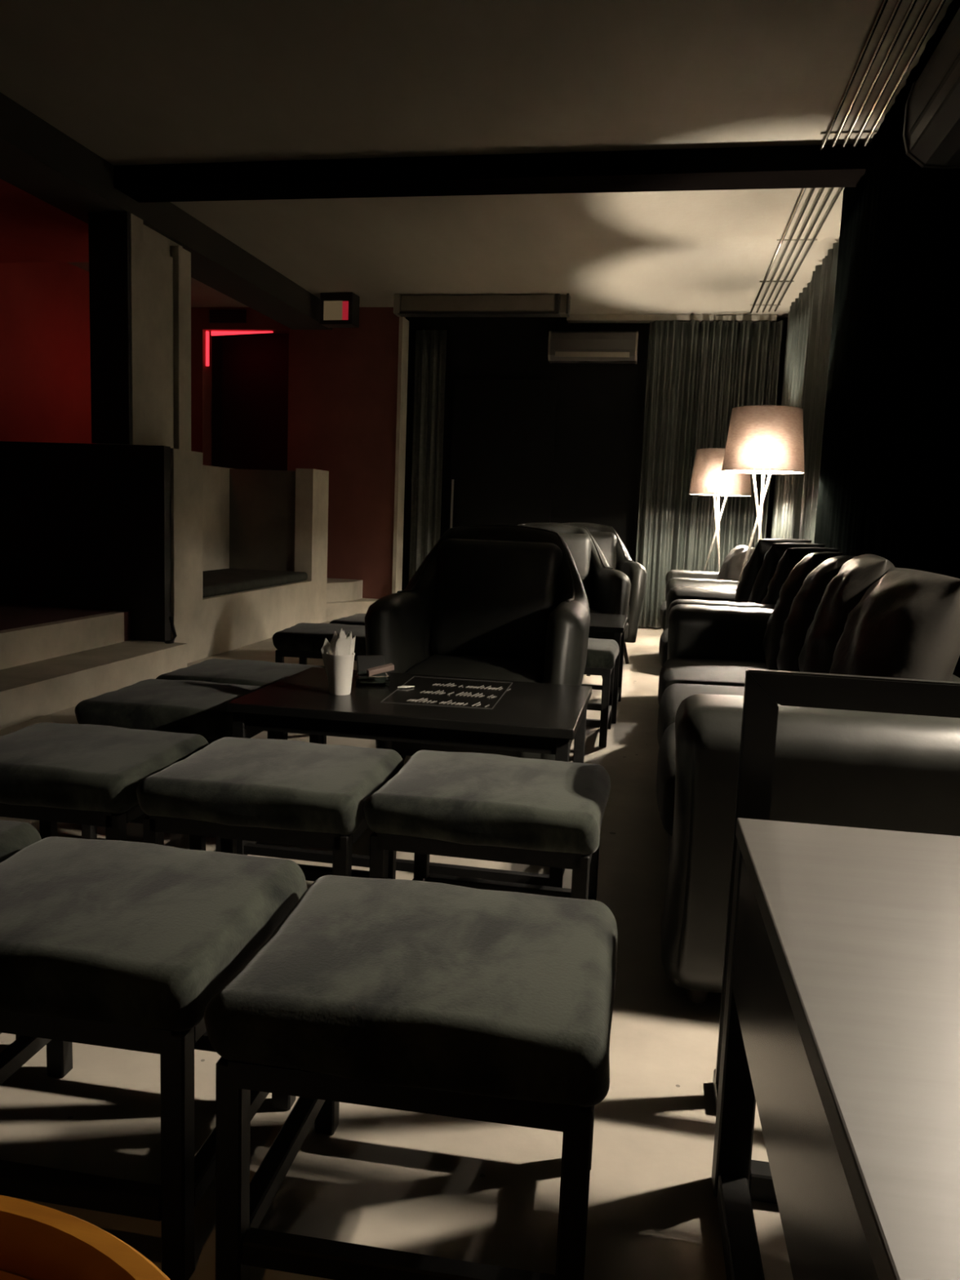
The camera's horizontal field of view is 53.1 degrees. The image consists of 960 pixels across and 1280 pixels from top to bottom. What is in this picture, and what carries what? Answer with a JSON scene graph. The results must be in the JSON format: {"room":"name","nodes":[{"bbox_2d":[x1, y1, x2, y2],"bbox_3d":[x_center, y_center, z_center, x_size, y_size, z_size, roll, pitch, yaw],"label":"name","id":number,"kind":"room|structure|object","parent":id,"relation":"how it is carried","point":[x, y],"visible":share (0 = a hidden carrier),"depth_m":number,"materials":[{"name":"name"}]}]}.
{"room":"entertainment venue","nodes":[
{"label":"entertainment venue","id":0,"kind":"room"},
{"bbox_2d":[0,262,95,444],"bbox_3d":[-4.084,-1.227,4.849,0.100,2.950,11.250,4,8,10],"label":"wall","id":1,"kind":"structure","parent":0,"point":[45,350],"depth_m":7.63,"materials":[{"name":"red paint"}]},
{"bbox_2d":[0,440,171,641],"bbox_3d":[-2.877,-0.566,6.175,1.880,1.385,0.080,4,8,10],"label":"wall","id":2,"kind":"structure","parent":0,"point":[87,526],"depth_m":6.04,"materials":[{"name":"black paint"}]},
{"bbox_2d":[95,213,191,450],"bbox_3d":[-2.156,-1.922,6.176,0.270,1.355,0.720,4,8,10],"label":"column","id":3,"kind":"structure","parent":0,"point":[161,267],"depth_m":6.15,"materials":[{"name":"paint"}]},
{"bbox_2d":[88,211,132,444],"bbox_3d":[-2.238,-1.877,5.813,0.253,1.354,0.030,4,8,10],"label":"column face","id":4,"kind":"structure","parent":3,"relation":"attached to","point":[108,233],"depth_m":5.80,"materials":[{"name":"black paint"}]},
{"bbox_2d":[0,92,332,329],"bbox_3d":[-3.218,-2.490,4.194,1.680,0.210,10.600,4,8,10],"label":"ceiling","id":5,"kind":"structure","parent":0,"point":[37,157],"depth_m":6.02,"materials":[{"name":"grey paint"}]},
{"bbox_2d":[202,465,229,571],"bbox_3d":[-2.529,-0.728,7.591,0.160,1.360,2.850,4,8,10],"label":"wall","id":6,"kind":"structure","parent":0,"point":[215,480],"depth_m":8.33,"materials":[{"name":"paint"}]},
{"bbox_2d":[170,448,328,662],"bbox_3d":[-1.743,-0.686,7.447,0.160,1.375,2.850,4,8,10],"label":"wall","id":7,"kind":"structure","parent":0,"point":[209,626],"depth_m":6.96,"materials":[{"name":"paint"}]},
{"bbox_2d":[229,468,295,571],"bbox_3d":[-1.924,-0.841,8.641,0.640,1.355,0.150,4,8,10],"label":"wall","id":8,"kind":"structure","parent":0,"point":[262,503],"depth_m":8.54,"materials":[{"name":"beige paint"}]},
{"bbox_2d":[191,306,405,599],"bbox_3d":[-1.945,-1.771,9.580,2.350,2.950,0.200,4,8,10],"label":"wall","id":9,"kind":"structure","parent":0,"point":[343,382],"depth_m":9.35,"materials":[{"name":"brown paint"}]},
{"bbox_2d":[205,331,208,366],"bbox_3d":[-2.713,-2.900,9.559,0.020,0.335,0.030,4,8,10],"label":"led strip","id":10,"kind":"object","parent":9,"relation":"attached to","point":[206,332],"visible":1,"depth_m":9.55,"materials":[{"name":"red plastic"}]},
{"bbox_2d":[211,331,272,335],"bbox_3d":[-2.349,-3.024,9.474,0.640,0.040,0.030,4,8,10],"label":"led strip","id":11,"kind":"object","parent":9,"relation":"attached to","point":[213,333],"visible":1,"depth_m":9.48,"materials":[{"name":"red plastic"}]},
{"bbox_2d":[211,333,288,470],"bbox_3d":[-2.261,-1.999,9.919,1.100,2.610,0.400,4,8,10],"label":"door","id":12,"kind":"structure","parent":9,"relation":"in","point":[250,371],"depth_m":10.03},
{"bbox_2d":[391,316,408,593],"bbox_3d":[-0.778,-1.651,9.359,0.035,2.860,0.230,4,8,10],"label":"trim","id":13,"kind":"structure","parent":9,"relation":"attached to","point":[403,336],"depth_m":9.29,"materials":[{"name":"wood"}]},
{"bbox_2d":[0,621,793,1279],"bbox_3d":[-1.083,0.491,4.445,6.350,0.120,11.350,4,8,10],"label":"floor","id":14,"kind":"structure","parent":0,"point":[481,1192],"depth_m":1.61,"materials":[{"name":"concrete"}]},
{"bbox_2d":[0,819,41,1039],"bbox_3d":[-1.097,0.569,1.642,0.506,0.460,0.461,3,8,9],"label":"stool","id":15,"kind":"object","parent":14,"relation":"on","point":[15,836],"visible":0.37,"depth_m":1.73,"materials":[{"name":"grey fabric"}]},
{"bbox_2d":[0,819,41,862],"bbox_3d":[-1.090,0.391,1.619,0.506,0.102,0.461,3,8,9],"label":"seat cushion","id":16,"kind":"object","parent":15,"relation":"on","point":[15,836],"depth_m":1.73,"materials":[{"name":"grey fabric"}]},
{"bbox_2d":[0,603,131,640],"bbox_3d":[-3.334,0.153,4.546,1.650,0.352,10.600,4,8,10],"label":"platform","id":17,"kind":"object","parent":14,"relation":"on","point":[11,615],"depth_m":5.81,"materials":[{"name":"carpet"}]},
{"bbox_2d":[0,611,124,669],"bbox_3d":[-2.885,0.340,2.598,0.070,0.186,6.920,4,8,10],"label":"stair riser","id":18,"kind":"structure","parent":17,"relation":"attached to","point":[20,646],"depth_m":5.32,"materials":[{"name":"concrete"}]},
{"bbox_2d":[202,568,307,597],"bbox_3d":[-2.068,-0.436,7.535,0.760,0.126,2.020,4,8,10],"label":"bench","id":19,"kind":"object","parent":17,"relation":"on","point":[228,580],"visible":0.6,"depth_m":7.55,"materials":[{"name":"fabric"}]},
{"bbox_2d":[0,1195,170,1279],"bbox_3d":[-0.372,0.690,0.403,0.540,0.600,0.540,4,8,10],"label":"round table","id":20,"kind":"object","parent":14,"relation":"on","point":[37,1242],"visible":1,"depth_m":0.59,"materials":[{"name":"orange wood"}]},
{"bbox_2d":[0,640,186,729],"bbox_3d":[-2.681,0.522,2.633,0.400,0.172,7.020,4,8,10],"label":"stair tread","id":21,"kind":"structure","parent":14,"relation":"on","point":[28,691],"depth_m":5.01,"materials":[{"name":"concrete"}]},
{"bbox_2d":[164,616,177,644],"bbox_3d":[-1.933,-0.059,5.982,0.063,0.170,0.086,-4,10,-40],"label":"cable","id":22,"kind":"object","parent":21,"relation":"on","point":[171,619],"visible":1,"depth_m":5.97,"materials":[{"name":"black plastic"}]},
{"bbox_2d":[0,722,208,850],"bbox_3d":[-0.990,0.476,2.369,0.506,0.460,0.461,3,8,9],"label":"stool","id":23,"kind":"object","parent":14,"relation":"on","point":[51,773],"visible":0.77,"depth_m":2.16,"materials":[{"name":"grey fabric"}]},
{"bbox_2d":[0,836,306,1279],"bbox_3d":[-0.584,0.606,1.509,0.506,0.460,0.461,3,8,9],"label":"stool","id":24,"kind":"object","parent":14,"relation":"on","point":[114,944],"visible":0.87,"depth_m":1.31,"materials":[{"name":"grey fabric"}]},
{"bbox_2d":[0,836,306,1031],"bbox_3d":[-0.577,0.429,1.486,0.506,0.102,0.461,3,8,9],"label":"seat cushion","id":25,"kind":"object","parent":24,"relation":"on","point":[96,935],"depth_m":1.36,"materials":[{"name":"grey fabric"}]},
{"bbox_2d":[75,679,279,852],"bbox_3d":[-0.936,0.388,3.056,0.506,0.460,0.461,3,8,9],"label":"stool","id":26,"kind":"object","parent":14,"relation":"on","point":[177,706],"visible":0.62,"depth_m":2.84,"materials":[{"name":"grey fabric"}]},
{"bbox_2d":[75,679,264,739],"bbox_3d":[-0.929,0.210,3.032,0.506,0.102,0.461,3,8,9],"label":"seat cushion","id":27,"kind":"object","parent":26,"relation":"on","point":[177,706],"depth_m":2.84,"materials":[{"name":"grey fabric"}]},
{"bbox_2d":[155,658,326,744],"bbox_3d":[-0.858,0.329,3.526,0.506,0.460,0.461,4,8,10],"label":"stool","id":28,"kind":"object","parent":14,"relation":"on","point":[242,672],"visible":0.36,"depth_m":3.41,"materials":[{"name":"grey fabric"}]},
{"bbox_2d":[155,658,324,686],"bbox_3d":[-0.851,0.151,3.502,0.506,0.102,0.461,4,8,10],"label":"seat cushion","id":29,"kind":"object","parent":28,"relation":"on","point":[242,672],"depth_m":3.41,"materials":[{"name":"grey fabric"}]},
{"bbox_2d":[136,737,404,881],"bbox_3d":[-0.477,0.507,2.287,0.506,0.460,0.461,3,8,9],"label":"stool","id":30,"kind":"object","parent":14,"relation":"on","point":[231,789],"visible":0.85,"depth_m":2.08,"materials":[{"name":"grey fabric"}]},
{"bbox_2d":[136,737,404,835],"bbox_3d":[-0.471,0.330,2.263,0.506,0.102,0.461,3,8,9],"label":"seat cushion","id":31,"kind":"object","parent":30,"relation":"on","point":[231,785],"depth_m":2.08,"materials":[{"name":"grey fabric"}]},
{"bbox_2d":[272,622,365,664],"bbox_3d":[-0.730,0.166,4.793,0.506,0.460,0.461,3,8,6],"label":"stool","id":32,"kind":"object","parent":14,"relation":"on","point":[304,641],"visible":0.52,"depth_m":4.57,"materials":[{"name":"black fabric"}]},
{"bbox_2d":[328,613,365,670],"bbox_3d":[-0.528,0.104,5.322,0.506,0.460,0.461,4,8,14],"label":"stool","id":33,"kind":"object","parent":14,"relation":"on","point":[357,619],"visible":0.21,"depth_m":5.14,"materials":[{"name":"grey fabric"}]},
{"bbox_2d":[328,613,365,625],"bbox_3d":[-0.521,-0.074,5.298,0.506,0.102,0.461,4,8,14],"label":"seat cushion","id":34,"kind":"object","parent":33,"relation":"on","point":[357,619],"depth_m":5.14,"materials":[{"name":"grey fabric"}]},
{"bbox_2d":[326,598,377,621],"bbox_3d":[-1.246,-0.291,9.197,0.640,0.172,0.650,4,8,10],"label":"step","id":35,"kind":"structure","parent":14,"relation":"on","point":[335,610],"depth_m":9.04,"materials":[{"name":"concrete"}]},
{"bbox_2d":[326,577,362,602],"bbox_3d":[-1.436,-0.478,9.210,0.440,0.180,0.650,4,8,10],"label":"step","id":36,"kind":"structure","parent":35,"relation":"on","point":[337,589],"depth_m":9.11,"materials":[{"name":"concrete"}]},
{"bbox_2d":[226,666,591,888],"bbox_3d":[-0.179,0.410,2.946,0.970,0.502,0.670,4,8,10],"label":"coffee table","id":37,"kind":"object","parent":14,"relation":"on","point":[536,717],"visible":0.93,"depth_m":2.67,"materials":[{"name":"black wood"}]},
{"bbox_2d":[326,652,355,695],"bbox_3d":[-0.416,0.099,2.860,0.085,0.122,0.085,4,8,10],"label":"cup","id":38,"kind":"object","parent":37,"relation":"on","point":[340,668],"visible":0.88,"depth_m":2.83,"materials":[{"name":"white"}]},
{"bbox_2d":[320,637,334,677],"bbox_3d":[-0.446,0.073,2.863,0.058,0.159,0.012,4,8,16],"label":"napkin","id":39,"kind":"object","parent":38,"relation":"in","point":[326,647],"visible":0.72,"depth_m":2.86,"materials":[{"name":"white paper"}]},
{"bbox_2d":[329,631,337,644],"bbox_3d":[-0.428,0.062,2.868,0.046,0.178,0.010,7,9,31],"label":"napkin","id":40,"kind":"object","parent":38,"relation":"in","point":[335,636],"visible":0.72,"depth_m":2.86,"materials":[{"name":"white paper"}]},
{"bbox_2d":[334,628,349,654],"bbox_3d":[-0.412,0.057,2.866,0.044,0.188,0.008,-1,8,-24],"label":"napkin","id":41,"kind":"object","parent":38,"relation":"in","point":[341,630],"visible":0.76,"depth_m":2.85,"materials":[{"name":"white paper"}]},
{"bbox_2d":[335,630,351,655],"bbox_3d":[-0.406,0.062,2.847,0.046,0.185,0.009,1,8,-10],"label":"napkin","id":42,"kind":"object","parent":38,"relation":"in","point":[343,644],"visible":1,"depth_m":2.84,"materials":[{"name":"white paper"}]},
{"bbox_2d":[349,631,355,654],"bbox_3d":[-0.392,0.064,2.867,0.010,0.180,0.055,9,10,42],"label":"napkin","id":43,"kind":"object","parent":38,"relation":"in","point":[353,640],"visible":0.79,"depth_m":2.87,"materials":[{"name":"white paper"}]},
{"bbox_2d":[356,655,384,671],"bbox_3d":[-0.352,0.091,3.111,0.090,0.079,0.050,0,8,-18],"label":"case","id":44,"kind":"object","parent":37,"relation":"on","point":[363,662],"visible":0.5,"depth_m":3.11,"materials":[{"name":"black plastic"}]},
{"bbox_2d":[354,671,389,688],"bbox_3d":[-0.339,0.125,3.012,0.104,0.038,0.104,1,8,-10],"label":"ashtray","id":45,"kind":"object","parent":37,"relation":"on","point":[362,680],"visible":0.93,"depth_m":2.96,"materials":[{"name":"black glass"}]},
{"bbox_2d":[366,662,394,675],"bbox_3d":[-0.314,0.093,3.028,0.090,0.036,0.022,-2,9,-29],"label":"box","id":46,"kind":"object","parent":45,"relation":"on","point":[388,667],"visible":0.96,"depth_m":3.02,"materials":[{"name":"brown wood"}]},
{"bbox_2d":[204,875,617,1279],"bbox_3d":[-0.070,0.643,1.380,0.506,0.460,0.461,3,8,9],"label":"stool","id":47,"kind":"object","parent":14,"relation":"on","point":[429,997],"visible":1,"depth_m":1.19,"materials":[{"name":"grey fabric"}]},
{"bbox_2d":[204,875,617,1106],"bbox_3d":[-0.063,0.465,1.357,0.506,0.102,0.461,3,8,9],"label":"seat cushion","id":48,"kind":"object","parent":47,"relation":"on","point":[437,994],"depth_m":1.18,"materials":[{"name":"grey fabric"}]},
{"bbox_2d":[364,524,590,762],"bbox_3d":[0.023,0.061,3.740,0.799,1.010,0.788,4,8,10],"label":"armchair","id":49,"kind":"object","parent":14,"relation":"on","point":[506,602],"visible":0.52,"depth_m":3.82,"materials":[{"name":"black leather"}]},
{"bbox_2d":[404,654,544,683],"bbox_3d":[0.003,0.171,3.671,0.550,0.195,0.620,4,8,10],"label":"seat cushion","id":50,"kind":"object","parent":49,"relation":"on","point":[518,668],"depth_m":3.57,"materials":[{"name":"black leather"}]},
{"bbox_2d":[431,538,562,661],"bbox_3d":[0.070,-0.155,3.926,0.520,0.500,0.199,4,0,10],"label":"cushion","id":51,"kind":"object","parent":49,"relation":"on","point":[491,597],"depth_m":3.84,"materials":[{"name":"black leather"}]},
{"bbox_2d":[363,750,610,900],"bbox_3d":[0.029,0.535,2.225,0.506,0.460,0.461,4,8,10],"label":"stool","id":52,"kind":"object","parent":14,"relation":"on","point":[476,806],"visible":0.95,"depth_m":2.02,"materials":[{"name":"grey fabric"}]},
{"bbox_2d":[516,522,631,677],"bbox_3d":[0.479,-0.230,6.067,0.799,1.010,0.788,1,8,-6],"label":"armchair","id":53,"kind":"object","parent":14,"relation":"on","point":[607,589],"visible":0.16,"depth_m":6.19,"materials":[{"name":"black leather"}]},
{"bbox_2d":[558,533,591,605],"bbox_3d":[0.466,-0.448,6.256,0.520,0.500,0.199,1,0,-6],"label":"cushion","id":54,"kind":"object","parent":53,"relation":"on","point":[580,544],"depth_m":6.20,"materials":[{"name":"black leather"}]},
{"bbox_2d":[589,608,600,613],"bbox_3d":[0.483,-0.118,5.998,0.550,0.195,0.620,1,8,-6],"label":"seat cushion","id":55,"kind":"object","parent":53,"relation":"on","point":[597,611],"depth_m":5.97,"materials":[{"name":"black leather"}]},
{"bbox_2d":[583,637,619,747],"bbox_3d":[0.401,0.228,4.649,0.506,0.460,0.461,4,8,10],"label":"stool","id":56,"kind":"object","parent":14,"relation":"on","point":[602,654],"visible":0.43,"depth_m":4.41,"materials":[{"name":"grey fabric"}]},
{"bbox_2d":[585,637,619,669],"bbox_3d":[0.408,0.051,4.625,0.506,0.102,0.461,4,8,10],"label":"seat cushion","id":57,"kind":"object","parent":56,"relation":"on","point":[602,654],"depth_m":4.39,"materials":[{"name":"grey fabric"}]},
{"bbox_2d":[581,613,628,723],"bbox_3d":[0.306,0.116,5.319,0.970,0.500,0.670,4,8,10],"label":"coffee table","id":58,"kind":"object","parent":14,"relation":"on","point":[602,626],"visible":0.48,"depth_m":4.95,"materials":[{"name":"black wood"}]},
{"bbox_2d":[564,522,647,663],"bbox_3d":[0.795,-0.374,7.251,0.799,1.010,0.788,2,8,-2],"label":"armchair","id":59,"kind":"object","parent":14,"relation":"on","point":[606,538],"visible":0.23,"depth_m":7.03,"materials":[{"name":"black leather"}]},
{"bbox_2d":[589,531,617,569],"bbox_3d":[0.795,-0.592,7.440,0.520,0.500,0.199,2,0,-2],"label":"cushion","id":60,"kind":"object","parent":59,"relation":"on","point":[606,541],"depth_m":7.37,"materials":[{"name":"black leather"}]},
{"bbox_2d":[659,569,738,631],"bbox_3d":[1.723,-0.135,6.978,0.822,0.669,1.280,4,8,10],"label":"sofa","id":61,"kind":"object","parent":14,"relation":"on","point":[673,578],"visible":0.21,"depth_m":6.45,"materials":[{"name":"black leather"}]},
{"bbox_2d":[659,600,666,631],"bbox_3d":[1.635,-0.177,6.990,0.640,0.194,0.832,4,8,10],"label":"seat cushion","id":62,"kind":"object","parent":61,"relation":"on","point":[663,608],"depth_m":6.71,"materials":[{"name":"black leather"}]},
{"bbox_2d":[715,545,748,580],"bbox_3d":[1.891,-0.494,7.147,0.264,0.427,0.400,3,8,5],"label":"throw cushion","id":63,"kind":"object","parent":61,"relation":"on","point":[733,549],"visible":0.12,"depth_m":7.15,"materials":[{"name":"white fabric"}]},
{"bbox_2d":[717,546,755,581],"bbox_3d":[1.821,-0.448,6.775,0.275,0.421,0.420,1,8,-10],"label":"throw cushion","id":64,"kind":"object","parent":61,"relation":"on","point":[731,569],"visible":0.28,"depth_m":6.70,"materials":[{"name":"grey fabric"}]},
{"bbox_2d":[658,586,775,666],"bbox_3d":[1.379,0.093,5.155,0.822,0.669,1.140,4,8,10],"label":"sofa","id":65,"kind":"object","parent":14,"relation":"on","point":[676,595],"visible":0.17,"depth_m":5.48,"materials":[{"name":"black leather"}]},
{"bbox_2d":[658,627,667,666],"bbox_3d":[1.290,0.051,5.166,0.640,0.194,0.692,4,8,10],"label":"seat cushion","id":66,"kind":"object","parent":65,"relation":"on","point":[663,651],"depth_m":4.96,"materials":[{"name":"black leather"}]},
{"bbox_2d":[733,538,811,602],"bbox_3d":[1.603,-0.310,5.301,0.505,0.502,0.265,-4,9,-37],"label":"throw cushion","id":67,"kind":"object","parent":65,"relation":"on","point":[750,571],"visible":0.31,"depth_m":5.13,"materials":[{"name":"brown leather"}]},
{"bbox_2d":[747,542,825,603],"bbox_3d":[1.596,-0.267,5.051,0.480,0.493,0.265,-4,10,-39],"label":"throw cushion","id":68,"kind":"object","parent":65,"relation":"on","point":[772,557],"visible":0.2,"depth_m":4.88,"materials":[{"name":"brown leather"}]},
{"bbox_2d":[760,546,839,604],"bbox_3d":[1.583,-0.223,4.791,0.460,0.484,0.264,-4,10,-39],"label":"throw cushion","id":69,"kind":"object","parent":65,"relation":"on","point":[792,557],"visible":0.28,"depth_m":4.62,"materials":[{"name":"brown leather"}]},
{"bbox_2d":[688,448,751,571],"bbox_3d":[1.965,-0.751,7.994,0.503,1.634,0.503,1,8,-10],"label":"floor lamp","id":70,"kind":"object","parent":14,"relation":"on","point":[708,478],"visible":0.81,"depth_m":7.74,"materials":[{"name":"beige fabric"}]},
{"bbox_2d":[721,404,804,586],"bbox_3d":[1.700,-0.535,5.906,0.487,1.734,0.489,4,8,10],"label":"floor lamp","id":71,"kind":"object","parent":14,"relation":"on","point":[762,439],"visible":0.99,"depth_m":5.64,"materials":[{"name":"brown fabric"}]},
{"bbox_2d":[656,604,959,1004],"bbox_3d":[1.019,0.331,3.253,0.822,0.669,2.680,4,8,10],"label":"sofa","id":72,"kind":"object","parent":14,"relation":"on","point":[835,767],"visible":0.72,"depth_m":1.99,"materials":[{"name":"black leather"}]},
{"bbox_2d":[656,722,675,836],"bbox_3d":[0.803,0.373,2.588,0.640,0.194,0.685,4,8,10],"label":"seat cushion","id":73,"kind":"object","parent":72,"relation":"on","point":[665,776],"depth_m":2.41,"materials":[{"name":"black leather"}]},
{"bbox_2d":[657,683,744,746],"bbox_3d":[0.930,0.288,3.264,0.640,0.194,0.685,4,8,10],"label":"seat cushion","id":74,"kind":"object","parent":72,"relation":"on","point":[672,697],"depth_m":3.32,"materials":[{"name":"black leather"}]},
{"bbox_2d":[657,657,768,705],"bbox_3d":[1.058,0.204,3.940,0.640,0.194,0.685,4,8,10],"label":"seat cushion","id":75,"kind":"object","parent":72,"relation":"on","point":[702,671],"depth_m":3.85,"materials":[{"name":"black leather"}]},
{"bbox_2d":[762,551,842,670],"bbox_3d":[1.335,-0.117,3.918,0.277,0.489,0.500,7,9,32],"label":"throw cushion","id":76,"kind":"object","parent":72,"relation":"on","point":[793,583],"visible":0.36,"depth_m":3.76,"materials":[{"name":"brown leather"}]},
{"bbox_2d":[776,555,856,671],"bbox_3d":[1.242,-0.063,3.481,0.285,0.489,0.528,7,9,31],"label":"throw cushion","id":77,"kind":"object","parent":72,"relation":"on","point":[804,606],"visible":0.31,"depth_m":3.30,"materials":[{"name":"brown leather"}]},
{"bbox_2d":[798,554,894,673],"bbox_3d":[1.144,-0.010,2.983,0.292,0.513,0.568,5,8,23],"label":"throw cushion","id":78,"kind":"object","parent":72,"relation":"on","point":[846,589],"visible":0.44,"depth_m":2.80,"materials":[{"name":"brown leather"}]},
{"bbox_2d":[829,567,959,681],"bbox_3d":[1.045,0.065,2.456,0.276,0.492,0.560,3,8,7],"label":"throw cushion","id":79,"kind":"object","parent":72,"relation":"on","point":[906,624],"visible":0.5,"depth_m":2.25,"materials":[{"name":"brown leather"}]},
{"bbox_2d":[711,817,959,1279],"bbox_3d":[0.668,0.673,0.826,0.780,0.600,1.300,3,8,9],"label":"side table","id":80,"kind":"object","parent":14,"relation":"on","point":[842,1016],"visible":1,"depth_m":0.97,"materials":[{"name":"grey wood"}]},
{"bbox_2d":[712,668,959,1112],"bbox_3d":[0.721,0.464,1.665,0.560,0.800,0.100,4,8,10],"label":"chair","id":81,"kind":"object","parent":14,"relation":"on","point":[764,689],"visible":0.48,"depth_m":1.65,"materials":[{"name":"black wood"}]},
{"bbox_2d":[0,0,952,317],"bbox_3d":[-0.966,-2.550,4.042,6.350,0.120,11.350,4,8,10],"label":"ceiling","id":82,"kind":"structure","parent":0,"point":[131,82],"depth_m":4.57,"materials":[{"name":"paint"}]},
{"bbox_2d":[320,292,359,328],"bbox_3d":[-1.265,-2.972,8.652,0.310,0.275,0.185,4,8,14],"label":"lit sign","id":83,"kind":"object","parent":82,"relation":"attached to","point":[337,309],"visible":1,"depth_m":8.57,"materials":[{"name":"black plastic"}]},
{"bbox_2d":[393,293,570,317],"bbox_3d":[0.009,-2.950,8.468,1.560,0.171,0.150,4,8,10],"label":"projector screen","id":84,"kind":"object","parent":82,"relation":"attached to","point":[536,304],"depth_m":8.41,"materials":[{"name":"grey plastic"}]},
{"bbox_2d":[113,143,869,202],"bbox_3d":[-0.714,-2.601,5.414,6.150,0.120,0.270,4,8,10],"label":"ceiling beam","id":85,"kind":"structure","parent":82,"relation":"attached to","point":[794,166],"depth_m":5.18,"materials":[{"name":"black"}]},
{"bbox_2d":[750,304,781,306],"bbox_3d":[2.494,-2.927,8.391,0.260,0.010,0.014,4,8,10],"label":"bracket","id":86,"kind":"object","parent":82,"relation":"attached to","point":[750,304],"visible":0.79,"depth_m":8.39,"materials":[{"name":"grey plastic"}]},
{"bbox_2d":[759,280,794,282],"bbox_3d":[2.337,-2.823,7.562,0.260,0.010,0.014,4,8,10],"label":"bracket","id":87,"kind":"object","parent":82,"relation":"attached to","point":[759,281],"visible":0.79,"depth_m":7.56,"materials":[{"name":"grey plastic"}]},
{"bbox_2d":[776,239,817,241],"bbox_3d":[2.125,-2.683,6.440,0.260,0.010,0.014,4,8,10],"label":"bracket","id":88,"kind":"object","parent":82,"relation":"attached to","point":[777,240],"visible":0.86,"depth_m":6.44,"materials":[{"name":"grey plastic"}]},
{"bbox_2d":[715,0,888,315],"bbox_3d":[1.673,-2.543,5.384,0.311,0.018,6.939,4,8,10],"label":"conduit pipe","id":89,"kind":"object","parent":82,"relation":"attached to","point":[884,2],"visible":0.84,"depth_m":4.43,"materials":[{"name":"grey metal"}]},
{"bbox_2d":[770,239,839,543],"bbox_3d":[2.449,-1.288,7.240,0.146,2.900,3.220,3,8,9],"label":"curtain","id":90,"kind":"object","parent":82,"relation":"hanging from","point":[810,317],"visible":0.38,"depth_m":7.03,"materials":[{"name":"grey fabric"}]},
{"bbox_2d":[755,0,902,312],"bbox_3d":[1.853,-2.523,5.281,0.018,0.018,6.800,4,8,10],"label":"conduit pipe","id":91,"kind":"object","parent":82,"relation":"attached to","point":[898,3],"visible":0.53,"depth_m":4.32,"materials":[{"name":"grey metal"}]},
{"bbox_2d":[761,0,916,312],"bbox_3d":[1.901,-2.519,5.263,0.018,0.018,6.780,4,8,10],"label":"conduit pipe","id":92,"kind":"object","parent":82,"relation":"attached to","point":[913,2],"visible":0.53,"depth_m":4.32,"materials":[{"name":"grey metal"}]},
{"bbox_2d":[820,130,876,135],"bbox_3d":[1.787,-2.460,4.656,0.260,0.010,0.014,4,8,10],"label":"bracket","id":93,"kind":"object","parent":82,"relation":"attached to","point":[854,131],"visible":0.79,"depth_m":4.65,"materials":[{"name":"grey plastic"}]},
{"bbox_2d":[768,0,931,311],"bbox_3d":[1.948,-2.514,5.244,0.018,0.018,6.760,4,8,10],"label":"conduit pipe","id":94,"kind":"object","parent":82,"relation":"attached to","point":[926,5],"visible":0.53,"depth_m":4.31,"materials":[{"name":"grey metal"}]},
{"bbox_2d":[773,0,946,311],"bbox_3d":[1.995,-2.510,5.225,0.018,0.018,6.740,4,8,10],"label":"conduit pipe","id":95,"kind":"object","parent":82,"relation":"attached to","point":[941,3],"visible":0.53,"depth_m":4.31,"materials":[{"name":"grey metal"}]},
{"bbox_2d":[813,0,959,677],"bbox_3d":[1.728,-0.909,4.097,0.024,2.920,3.150,3,8,10],"label":"wall","id":96,"kind":"structure","parent":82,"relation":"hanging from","point":[889,482],"depth_m":3.98,"materials":[{"name":"black paint"}]},
{"bbox_2d":[902,7,959,168],"bbox_3d":[1.378,-1.590,2.617,0.211,0.278,0.896,4,8,10],"label":"air conditioner","id":97,"kind":"object","parent":96,"relation":"attached to","point":[931,123],"visible":1,"depth_m":2.83,"materials":[{"name":"black plastic"}]},
{"bbox_2d":[401,316,787,627],"bbox_3d":[1.114,-1.633,9.429,3.870,2.950,0.100,4,8,10],"label":"wall","id":98,"kind":"structure","parent":0,"point":[600,407],"depth_m":9.37,"materials":[{"name":"black paint"}]},
{"bbox_2d":[408,329,446,582],"bbox_3d":[-0.526,-1.648,9.558,0.320,2.780,0.092,4,8,10],"label":"curtain","id":99,"kind":"object","parent":98,"relation":"hanging from","point":[430,345],"visible":0.76,"depth_m":9.52,"materials":[{"name":"grey fabric"}]},
{"bbox_2d":[448,378,557,528],"bbox_3d":[0.194,-1.378,9.521,1.020,2.350,0.121,4,8,10],"label":"door","id":100,"kind":"structure","parent":98,"relation":"in","point":[503,432],"depth_m":9.47,"materials":[{"name":"black paint"}]},
{"bbox_2d":[547,330,638,364],"bbox_3d":[1.077,-2.787,9.132,0.836,0.278,0.211,4,8,10],"label":"air conditioner","id":101,"kind":"object","parent":98,"relation":"attached to","point":[563,347],"visible":1,"depth_m":9.05,"materials":[{"name":"grey plastic"}]},
{"bbox_2d":[566,314,777,323],"bbox_3d":[1.780,-3.010,9.003,1.920,0.050,0.150,4,8,10],"label":"trim","id":102,"kind":"structure","parent":98,"relation":"attached to","point":[574,318],"depth_m":8.95,"materials":[{"name":"paint"}]},
{"bbox_2d":[635,319,783,628],"bbox_3d":[2.116,-1.515,9.017,1.201,2.860,0.211,4,8,10],"label":"curtain","id":103,"kind":"object","parent":98,"relation":"hanging from","point":[697,372],"visible":0.66,"depth_m":8.99,"materials":[{"name":"grey fabric"}]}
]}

